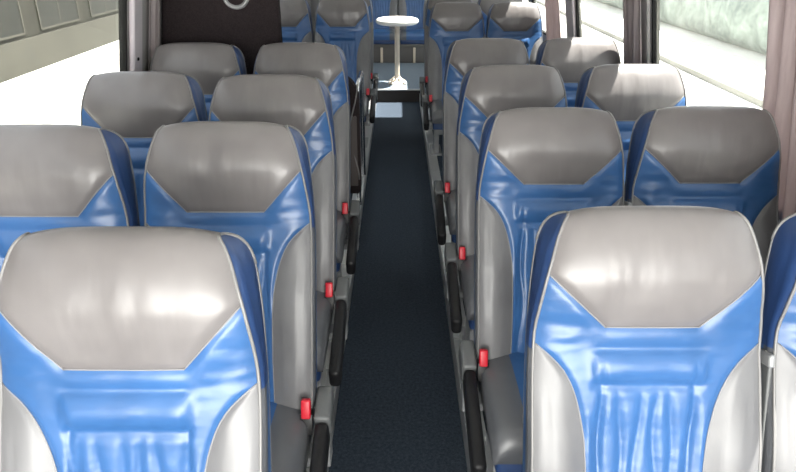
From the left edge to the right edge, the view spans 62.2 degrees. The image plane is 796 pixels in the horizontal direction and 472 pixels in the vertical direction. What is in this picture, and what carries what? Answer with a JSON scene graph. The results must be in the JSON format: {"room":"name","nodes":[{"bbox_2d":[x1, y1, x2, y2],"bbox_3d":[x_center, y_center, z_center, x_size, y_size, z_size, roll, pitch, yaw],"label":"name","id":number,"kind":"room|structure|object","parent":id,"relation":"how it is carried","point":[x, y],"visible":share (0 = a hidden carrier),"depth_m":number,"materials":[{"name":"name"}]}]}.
{"room":"vehicle interior","nodes":[
{"label":"vehicle interior","id":0,"kind":"room"},
{"bbox_2d":[127,0,310,70],"bbox_3d":[-1.270,-1.181,4.487,0.209,2.180,12.350,0,24,0],"label":"wall","id":1,"kind":"structure","parent":0,"point":[309,1],"depth_m":3.18,"materials":[{"name":"grey"}]},
{"bbox_2d":[118,0,127,71],"bbox_3d":[-1.286,-0.423,1.751,0.183,0.930,2.940,0,24,0],"label":"window","id":2,"kind":"structure","parent":1,"relation":"in","point":[122,4],"depth_m":3.11,"materials":[{"name":"clear glass"}]},
{"bbox_2d":[129,0,141,70],"bbox_3d":[-1.255,-1.058,3.157,0.180,0.970,0.115,0,24,0],"label":"trim","id":3,"kind":"structure","parent":1,"relation":"attached to","point":[135,6],"depth_m":3.17,"materials":[{"name":"grey"}]},
{"bbox_2d":[142,0,148,70],"bbox_3d":[-1.261,-1.142,3.344,0.168,0.970,0.285,0,24,0],"label":"trim","id":4,"kind":"structure","parent":1,"relation":"attached to","point":[145,3],"depth_m":3.31,"materials":[{"name":"grey"}]},
{"bbox_2d":[148,0,160,70],"bbox_3d":[-1.222,-1.123,3.337,0.189,1.040,0.132,0,24,0],"label":"curtain","id":5,"kind":"object","parent":1,"relation":"hanging from","point":[154,5],"visible":0.43,"depth_m":3.36,"materials":[{"name":"pink fabric"}]},
{"bbox_2d":[0,0,765,124],"bbox_3d":[0.000,-1.244,10.410,120.000,0.100,140.000,0,24,0],"label":"ground","id":6,"kind":"structure","parent":0,"point":[51,94],"depth_m":16.69,"materials":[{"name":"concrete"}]},
{"bbox_2d":[0,0,118,82],"bbox_3d":[-12.300,-8.823,17.961,6.000,7.500,70.000,0,24,0],"label":"building","id":7,"kind":"object","parent":6,"relation":"on","point":[35,35],"visible":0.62,"depth_m":17.62,"materials":[{"name":"grey"}]},
{"bbox_2d":[536,0,762,106],"bbox_3d":[7.400,-3.407,14.920,0.200,0.130,90.000,0,24,0],"label":"kerb","id":8,"kind":"object","parent":6,"relation":"on","point":[743,93],"visible":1,"depth_m":16.11,"materials":[{"name":"grey concrete"}]},
{"bbox_2d":[595,0,768,54],"bbox_3d":[11.063,-4.901,15.343,1.985,2.506,48.000,0,24,0],"label":"hedge","id":9,"kind":"object","parent":6,"relation":"on","point":[742,23],"visible":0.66,"depth_m":21.05,"materials":[{"name":"green plant"}]},
{"bbox_2d":[311,0,477,41],"bbox_3d":[-0.005,-3.762,10.129,2.820,2.240,0.060,0,24,0],"label":"wall","id":10,"kind":"structure","parent":0,"point":[314,3],"depth_m":10.22,"materials":[{"name":"grey"}]},
{"bbox_2d":[328,102,467,471],"bbox_3d":[-0.005,0.369,3.628,2.680,0.060,9.510,0,24,0],"label":"floor","id":11,"kind":"structure","parent":0,"point":[398,410],"depth_m":3.30,"materials":[{"name":"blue carpet"}]},
{"bbox_2d":[372,63,425,92],"bbox_3d":[-0.005,-2.241,9.227,2.680,0.210,2.836,0,24,0],"label":"floor","id":12,"kind":"structure","parent":0,"point":[410,72],"depth_m":8.75,"materials":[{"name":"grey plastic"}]},
{"bbox_2d":[376,16,418,84],"bbox_3d":[-0.010,-2.258,8.066,0.514,0.777,0.514,0,24,0],"label":"table","id":13,"kind":"object","parent":12,"relation":"on","point":[397,21],"visible":1,"depth_m":7.96,"materials":[{"name":"white plastic"}]},
{"bbox_2d":[373,44,423,62],"bbox_3d":[0.000,-2.740,9.767,1.960,0.255,0.582,0,24,0],"label":"bench base","id":14,"kind":"object","parent":12,"relation":"on","point":[383,53],"visible":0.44,"depth_m":9.52,"materials":[{"name":"grey"}]},
{"bbox_2d":[371,0,397,43],"bbox_3d":[-0.249,-3.325,9.601,0.492,0.948,0.711,0,24,0],"label":"seat","id":15,"kind":"object","parent":14,"relation":"on","point":[380,8],"visible":0.58,"depth_m":9.71,"materials":[{"name":"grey leather"}]},
{"bbox_2d":[390,29,394,39],"bbox_3d":[-0.249,-2.953,9.637,0.456,0.121,0.470,0,24,0],"label":"seat cushion","id":16,"kind":"object","parent":15,"relation":"on","point":[392,31],"depth_m":9.44,"materials":[{"name":"grey leather"}]},
{"bbox_2d":[398,0,426,43],"bbox_3d":[0.249,-3.325,9.601,0.492,0.948,0.711,0,24,0],"label":"seat","id":17,"kind":"object","parent":14,"relation":"on","point":[414,34],"visible":0.73,"depth_m":9.71,"materials":[{"name":"blue leather"}]},
{"bbox_2d":[400,29,405,39],"bbox_3d":[0.249,-2.953,9.637,0.456,0.121,0.470,0,24,0],"label":"seat cushion","id":18,"kind":"object","parent":17,"relation":"on","point":[402,31],"depth_m":9.44,"materials":[{"name":"grey leather"}]},
{"bbox_2d":[377,91,419,101],"bbox_3d":[0.000,-1.677,7.921,0.574,0.138,0.010,0,24,0],"label":"trim","id":19,"kind":"structure","parent":12,"relation":"attached to","point":[383,96],"depth_m":7.92,"materials":[{"name":"black plastic"}]},
{"bbox_2d":[378,89,419,90],"bbox_3d":[0.000,-1.751,7.898,0.574,0.015,0.042,0,24,0],"label":"trim","id":20,"kind":"structure","parent":12,"relation":"attached to","point":[378,89],"depth_m":7.88,"materials":[{"name":"silver metal"}]},
{"bbox_2d":[428,105,486,432],"bbox_3d":[0.810,-0.074,4.416,1.050,0.100,7.710,0,24,0],"label":"floor","id":21,"kind":"structure","parent":0,"point":[440,158],"depth_m":5.45,"materials":[{"name":"blue carpet"}]},
{"bbox_2d":[421,107,428,125],"bbox_3d":[0.294,-1.288,7.096,0.075,0.108,0.794,0,24,0],"label":"trim","id":22,"kind":"structure","parent":21,"relation":"attached to","point":[421,107],"depth_m":7.06,"materials":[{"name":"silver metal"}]},
{"bbox_2d":[423,125,432,148],"bbox_3d":[0.294,-0.959,6.367,0.075,0.108,0.794,0,24,0],"label":"trim","id":23,"kind":"structure","parent":21,"relation":"attached to","point":[428,135],"depth_m":6.20,"materials":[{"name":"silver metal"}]},
{"bbox_2d":[426,143,439,179],"bbox_3d":[0.294,-0.630,5.637,0.075,0.108,0.794,0,24,0],"label":"trim","id":24,"kind":"structure","parent":21,"relation":"attached to","point":[432,161],"depth_m":5.53,"materials":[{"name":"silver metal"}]},
{"bbox_2d":[430,172,444,217],"bbox_3d":[0.294,-0.300,4.908,0.075,0.108,0.794,0,24,0],"label":"trim","id":25,"kind":"structure","parent":21,"relation":"attached to","point":[434,176],"depth_m":5.06,"materials":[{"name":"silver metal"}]},
{"bbox_2d":[435,209,450,271],"bbox_3d":[0.294,0.029,4.179,0.075,0.108,0.794,0,24,0],"label":"trim","id":26,"kind":"structure","parent":21,"relation":"attached to","point":[441,248],"depth_m":4.04,"materials":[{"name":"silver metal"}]},
{"bbox_2d":[419,0,471,129],"bbox_3d":[0.479,-1.662,6.350,0.538,1.204,0.727,0,24,0],"label":"seat","id":27,"kind":"object","parent":21,"relation":"on","point":[430,3],"visible":0.16,"depth_m":6.41,"materials":[{"name":"grey leather"}]},
{"bbox_2d":[422,2,484,155],"bbox_3d":[0.479,-1.320,5.593,0.538,1.204,0.727,0,24,0],"label":"seat","id":28,"kind":"object","parent":21,"relation":"on","point":[449,22],"visible":0.56,"depth_m":5.62,"materials":[{"name":"grey leather"}]},
{"bbox_2d":[429,99,442,123],"bbox_3d":[0.502,-1.068,5.583,0.456,0.121,0.470,0,24,0],"label":"seat cushion","id":29,"kind":"object","parent":28,"relation":"on","point":[435,105],"depth_m":5.41,"materials":[{"name":"grey leather"}]},
{"bbox_2d":[442,261,465,355],"bbox_3d":[0.294,0.358,3.450,0.075,0.108,0.794,0,24,0],"label":"trim","id":30,"kind":"structure","parent":21,"relation":"attached to","point":[453,336],"depth_m":3.33,"materials":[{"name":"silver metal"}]},
{"bbox_2d":[453,339,486,471],"bbox_3d":[0.294,0.687,2.721,0.075,0.108,0.794,0,24,0],"label":"trim","id":31,"kind":"structure","parent":21,"relation":"attached to","point":[456,342],"depth_m":2.71,"materials":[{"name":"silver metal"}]},
{"bbox_2d":[434,38,529,276],"bbox_3d":[0.471,-0.407,3.570,0.538,1.204,0.727,0,24,0],"label":"seat","id":32,"kind":"object","parent":21,"relation":"on","point":[463,55],"visible":0.33,"depth_m":3.58,"materials":[{"name":"grey leather"}]},
{"bbox_2d":[444,189,455,234],"bbox_3d":[0.494,-0.154,3.560,0.456,0.121,0.470,0,24,0],"label":"seat cushion","id":33,"kind":"object","parent":32,"relation":"on","point":[449,194],"depth_m":3.48,"materials":[{"name":"grey leather"}]},
{"bbox_2d":[478,0,522,37],"bbox_3d":[0.996,-1.665,6.357,0.497,1.204,0.711,0,24,0],"label":"seat","id":34,"kind":"object","parent":21,"relation":"on","point":[485,5],"visible":0.02,"depth_m":6.35,"materials":[{"name":"grey leather"}]},
{"bbox_2d":[444,65,567,340],"bbox_3d":[0.479,-0.065,2.813,0.538,1.204,0.727,0,24,0],"label":"seat","id":35,"kind":"object","parent":21,"relation":"on","point":[486,90],"visible":0.36,"depth_m":2.82,"materials":[{"name":"grey leather"}]},
{"bbox_2d":[457,254,474,320],"bbox_3d":[0.502,0.188,2.804,0.456,0.121,0.470,0,24,0],"label":"seat cushion","id":36,"kind":"object","parent":35,"relation":"on","point":[466,262],"depth_m":2.75,"materials":[{"name":"grey leather"}]},
{"bbox_2d":[486,2,542,64],"bbox_3d":[0.996,-1.324,5.600,0.497,1.204,0.711,0,24,0],"label":"seat","id":37,"kind":"object","parent":21,"relation":"on","point":[522,21],"visible":0.39,"depth_m":5.61,"materials":[{"name":"grey"}]},
{"bbox_2d":[459,107,624,471],"bbox_3d":[0.479,0.259,2.095,0.538,1.204,0.727,0,24,0],"label":"seat","id":38,"kind":"object","parent":21,"relation":"on","point":[535,163],"visible":0.61,"depth_m":2.13,"materials":[{"name":"grey leather"}]},
{"bbox_2d":[476,355,522,465],"bbox_3d":[0.502,0.512,2.086,0.456,0.121,0.470,0,24,0],"label":"seat cushion","id":39,"kind":"object","parent":38,"relation":"on","point":[500,377],"depth_m":2.00,"materials":[{"name":"grey leather"}]},
{"bbox_2d":[535,37,620,106],"bbox_3d":[0.996,-0.418,3.595,0.497,1.204,0.711,0,24,0],"label":"seat","id":40,"kind":"object","parent":21,"relation":"on","point":[571,56],"visible":0.2,"depth_m":3.58,"materials":[{"name":"grey leather"}]},
{"bbox_2d":[575,64,686,178],"bbox_3d":[1.022,-0.077,2.839,0.497,1.204,0.711,0,24,0],"label":"seat","id":41,"kind":"object","parent":21,"relation":"on","point":[627,91],"visible":0.16,"depth_m":2.83,"materials":[{"name":"grey leather"}]},
{"bbox_2d":[523,206,764,471],"bbox_3d":[0.496,0.613,1.312,0.538,1.204,0.727,0,24,0],"label":"seat","id":42,"kind":"object","parent":21,"relation":"on","point":[643,337],"visible":1,"depth_m":1.35,"materials":[{"name":"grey leather"}]},
{"bbox_2d":[624,106,780,267],"bbox_3d":[0.996,0.253,2.088,0.497,1.204,0.711,0,24,0],"label":"seat","id":43,"kind":"object","parent":21,"relation":"on","point":[721,157],"visible":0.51,"depth_m":2.10,"materials":[{"name":"grey leather"}]},
{"bbox_2d":[761,213,795,471],"bbox_3d":[1.022,0.609,1.319,0.497,1.204,0.711,0,24,0],"label":"seat","id":44,"kind":"object","parent":21,"relation":"on","point":[778,341],"visible":0.74,"depth_m":1.38,"materials":[{"name":"grey leather"}]},
{"bbox_2d":[528,0,779,222],"bbox_3d":[1.260,-1.181,4.487,0.209,2.180,12.350,0,24,0],"label":"wall","id":45,"kind":"structure","parent":0,"point":[530,1],"depth_m":3.38,"materials":[{"name":"grey"}]},
{"bbox_2d":[545,0,560,39],"bbox_3d":[1.199,-1.974,5.221,0.197,1.040,0.462,0,24,0],"label":"curtain","id":46,"kind":"object","parent":45,"relation":"hanging from","point":[552,10],"visible":0.77,"depth_m":5.27,"materials":[{"name":"pink fabric"}]},
{"bbox_2d":[565,0,576,37],"bbox_3d":[1.248,-1.804,4.809,0.175,0.970,0.230,0,24,0],"label":"trim","id":47,"kind":"structure","parent":45,"relation":"attached to","point":[569,4],"depth_m":4.84,"materials":[{"name":"grey"}]},
{"bbox_2d":[575,0,581,36],"bbox_3d":[1.276,-1.485,4.103,0.183,0.930,1.300,0,24,0],"label":"window","id":48,"kind":"structure","parent":45,"relation":"in","point":[578,2],"depth_m":4.76,"materials":[{"name":"clear glass"}]},
{"bbox_2d":[623,0,641,63],"bbox_3d":[1.200,-1.155,3.408,0.205,1.040,0.243,0,24,0],"label":"curtain","id":49,"kind":"object","parent":45,"relation":"hanging from","point":[632,39],"visible":0.54,"depth_m":3.42,"materials":[{"name":"pink fabric"}]},
{"bbox_2d":[641,0,650,63],"bbox_3d":[1.250,-1.164,3.392,0.170,0.970,0.240,0,24,0],"label":"trim","id":50,"kind":"structure","parent":45,"relation":"attached to","point":[645,4],"depth_m":3.35,"materials":[{"name":"grey"}]},
{"bbox_2d":[652,0,659,63],"bbox_3d":[1.276,-0.810,2.608,0.183,0.930,1.460,0,24,0],"label":"window","id":51,"kind":"structure","parent":45,"relation":"in","point":[655,3],"depth_m":3.30,"materials":[{"name":"clear glass"}]},
{"bbox_2d":[762,0,795,220],"bbox_3d":[1.205,-0.461,1.872,0.220,1.040,0.634,0,24,0],"label":"curtain","id":52,"kind":"object","parent":45,"relation":"hanging from","point":[779,96],"visible":0.67,"depth_m":2.09,"materials":[{"name":"pink fabric"}]},
{"bbox_3d":[-0.815,-0.065,4.420,1.060,0.080,7.710,0,24,0],"label":"floor","id":53,"kind":"structure","parent":0,"visible":0},
{"bbox_2d":[0,124,139,270],"bbox_3d":[-1.022,0.373,1.847,0.506,1.240,0.733,0,24,0],"label":"seat","id":54,"kind":"object","parent":53,"relation":"on","point":[52,176],"visible":0.31,"depth_m":1.85,"materials":[{"name":"grey leather"}]},
{"bbox_2d":[0,226,271,471],"bbox_3d":[-0.480,0.677,1.173,0.554,1.240,0.749,0,24,0],"label":"seat","id":55,"kind":"object","parent":53,"relation":"on","point":[123,348],"visible":1,"depth_m":1.21,"materials":[{"name":"grey leather"}]},
{"bbox_2d":[80,71,207,225],"bbox_3d":[-1.022,0.039,2.588,0.506,1.240,0.733,0,24,0],"label":"seat","id":56,"kind":"object","parent":53,"relation":"on","point":[133,105],"visible":0.24,"depth_m":2.58,"materials":[{"name":"grey leather"}]},
{"bbox_2d":[150,42,246,120],"bbox_3d":[-1.022,-0.288,3.312,0.506,1.240,0.733,0,24,0],"label":"seat","id":57,"kind":"object","parent":53,"relation":"on","point":[207,62],"visible":0.12,"depth_m":3.30,"materials":[{"name":"grey leather"}]},
{"bbox_2d":[161,0,282,73],"bbox_3d":[-0.986,-0.857,3.709,0.697,1.950,0.074,0,24,0],"label":"wall","id":58,"kind":"structure","parent":53,"relation":"on","point":[247,25],"depth_m":3.55,"materials":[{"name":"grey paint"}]},
{"bbox_2d":[143,121,333,471],"bbox_3d":[-0.475,0.363,1.870,0.554,1.240,0.749,0,24,0],"label":"seat","id":59,"kind":"object","parent":53,"relation":"on","point":[250,180],"visible":0.6,"depth_m":1.91,"materials":[{"name":"grey leather"}]},
{"bbox_2d":[271,404,314,471],"bbox_3d":[-0.499,0.623,1.860,0.470,0.124,0.484,0,24,0],"label":"seat cushion","id":60,"kind":"object","parent":59,"relation":"on","point":[292,427],"depth_m":1.88,"materials":[{"name":"grey leather"}]},
{"bbox_2d":[209,74,349,387],"bbox_3d":[-0.475,0.067,2.525,0.554,1.240,0.749,0,24,0],"label":"seat","id":61,"kind":"object","parent":53,"relation":"on","point":[301,102],"visible":0.38,"depth_m":2.53,"materials":[{"name":"grey leather"}]},
{"bbox_2d":[316,290,334,371],"bbox_3d":[-0.499,0.327,2.515,0.470,0.124,0.484,0,24,0],"label":"seat cushion","id":62,"kind":"object","parent":61,"relation":"on","point":[325,299],"depth_m":2.47,"materials":[{"name":"grey leather"}]},
{"bbox_2d":[280,0,312,41],"bbox_3d":[-1.022,-1.442,5.866,0.506,1.240,0.733,0,24,0],"label":"seat","id":63,"kind":"object","parent":53,"relation":"on","point":[296,18],"visible":0.23,"depth_m":5.88,"materials":[{"name":"grey"}]},
{"bbox_2d":[253,42,360,306],"bbox_3d":[-0.475,-0.285,3.305,0.554,1.240,0.749,0,24,0],"label":"seat","id":64,"kind":"object","parent":53,"relation":"on","point":[326,62],"visible":0.35,"depth_m":3.31,"materials":[{"name":"grey leather"}]},
{"bbox_2d":[336,210,348,262],"bbox_3d":[-0.499,-0.025,3.295,0.470,0.124,0.484,0,24,0],"label":"seat cushion","id":65,"kind":"object","parent":64,"relation":"on","point":[342,215],"depth_m":3.25,"materials":[{"name":"grey leather"}]},
{"bbox_2d":[307,342,339,471],"bbox_3d":[-0.294,0.696,2.725,0.075,0.088,0.794,0,24,0],"label":"trim","id":66,"kind":"structure","parent":53,"relation":"attached to","point":[327,359],"depth_m":2.76,"materials":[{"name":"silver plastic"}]},
{"bbox_2d":[328,265,353,347],"bbox_3d":[-0.294,0.367,3.454,0.075,0.088,0.794,0,24,0],"label":"trim","id":67,"kind":"structure","parent":53,"relation":"attached to","point":[343,267],"depth_m":3.65,"materials":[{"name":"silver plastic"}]},
{"bbox_2d":[315,0,375,147],"bbox_3d":[-0.475,-1.438,5.859,0.554,1.240,0.749,0,24,0],"label":"seat","id":68,"kind":"object","parent":53,"relation":"on","point":[345,24],"visible":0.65,"depth_m":5.90,"materials":[{"name":"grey leather"}]},
{"bbox_2d":[359,93,368,115],"bbox_3d":[-0.499,-1.178,5.849,0.470,0.124,0.484,0,24,0],"label":"seat cushion","id":69,"kind":"object","parent":68,"relation":"on","point":[366,95],"depth_m":5.74,"materials":[{"name":"grey leather"}]},
{"bbox_2d":[341,213,360,264],"bbox_3d":[-0.294,0.038,4.183,0.075,0.088,0.794,0,24,0],"label":"trim","id":70,"kind":"structure","parent":53,"relation":"attached to","point":[345,251],"depth_m":3.90,"materials":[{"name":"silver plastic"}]},
{"bbox_2d":[346,76,361,238],"bbox_3d":[-0.422,-0.428,3.888,0.405,1.020,0.100,0,24,0],"label":"panel","id":71,"kind":"object","parent":53,"relation":"on","point":[355,138],"visible":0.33,"depth_m":3.80,"materials":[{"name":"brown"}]},
{"bbox_2d":[352,174,365,217],"bbox_3d":[-0.294,-0.291,4.912,0.075,0.088,0.794,0,24,0],"label":"trim","id":72,"kind":"structure","parent":53,"relation":"attached to","point":[354,197],"depth_m":4.92,"materials":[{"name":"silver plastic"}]},
{"bbox_2d":[356,71,365,204],"bbox_3d":[-0.270,-0.724,4.742,0.032,0.816,0.672,0,24,0],"label":"grab rail","id":73,"kind":"object","parent":72,"relation":"on","point":[360,80],"visible":0.59,"depth_m":4.99,"materials":[{"name":"silver metal"}]},
{"bbox_2d":[361,145,369,179],"bbox_3d":[-0.294,-0.621,5.641,0.075,0.088,0.794,0,24,0],"label":"trim","id":74,"kind":"structure","parent":53,"relation":"attached to","point":[367,150],"depth_m":5.70,"materials":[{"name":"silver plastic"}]},
{"bbox_2d":[365,123,372,148],"bbox_3d":[-0.294,-0.950,6.371,0.075,0.088,0.794,0,24,0],"label":"trim","id":75,"kind":"structure","parent":53,"relation":"attached to","point":[368,129],"depth_m":6.40,"materials":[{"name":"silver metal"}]},
{"bbox_2d":[365,0,378,125],"bbox_3d":[-0.475,-1.747,6.543,0.554,1.240,0.749,0,24,0],"label":"seat","id":76,"kind":"object","parent":53,"relation":"on","point":[374,78],"visible":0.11,"depth_m":6.61,"materials":[{"name":"grey leather"}]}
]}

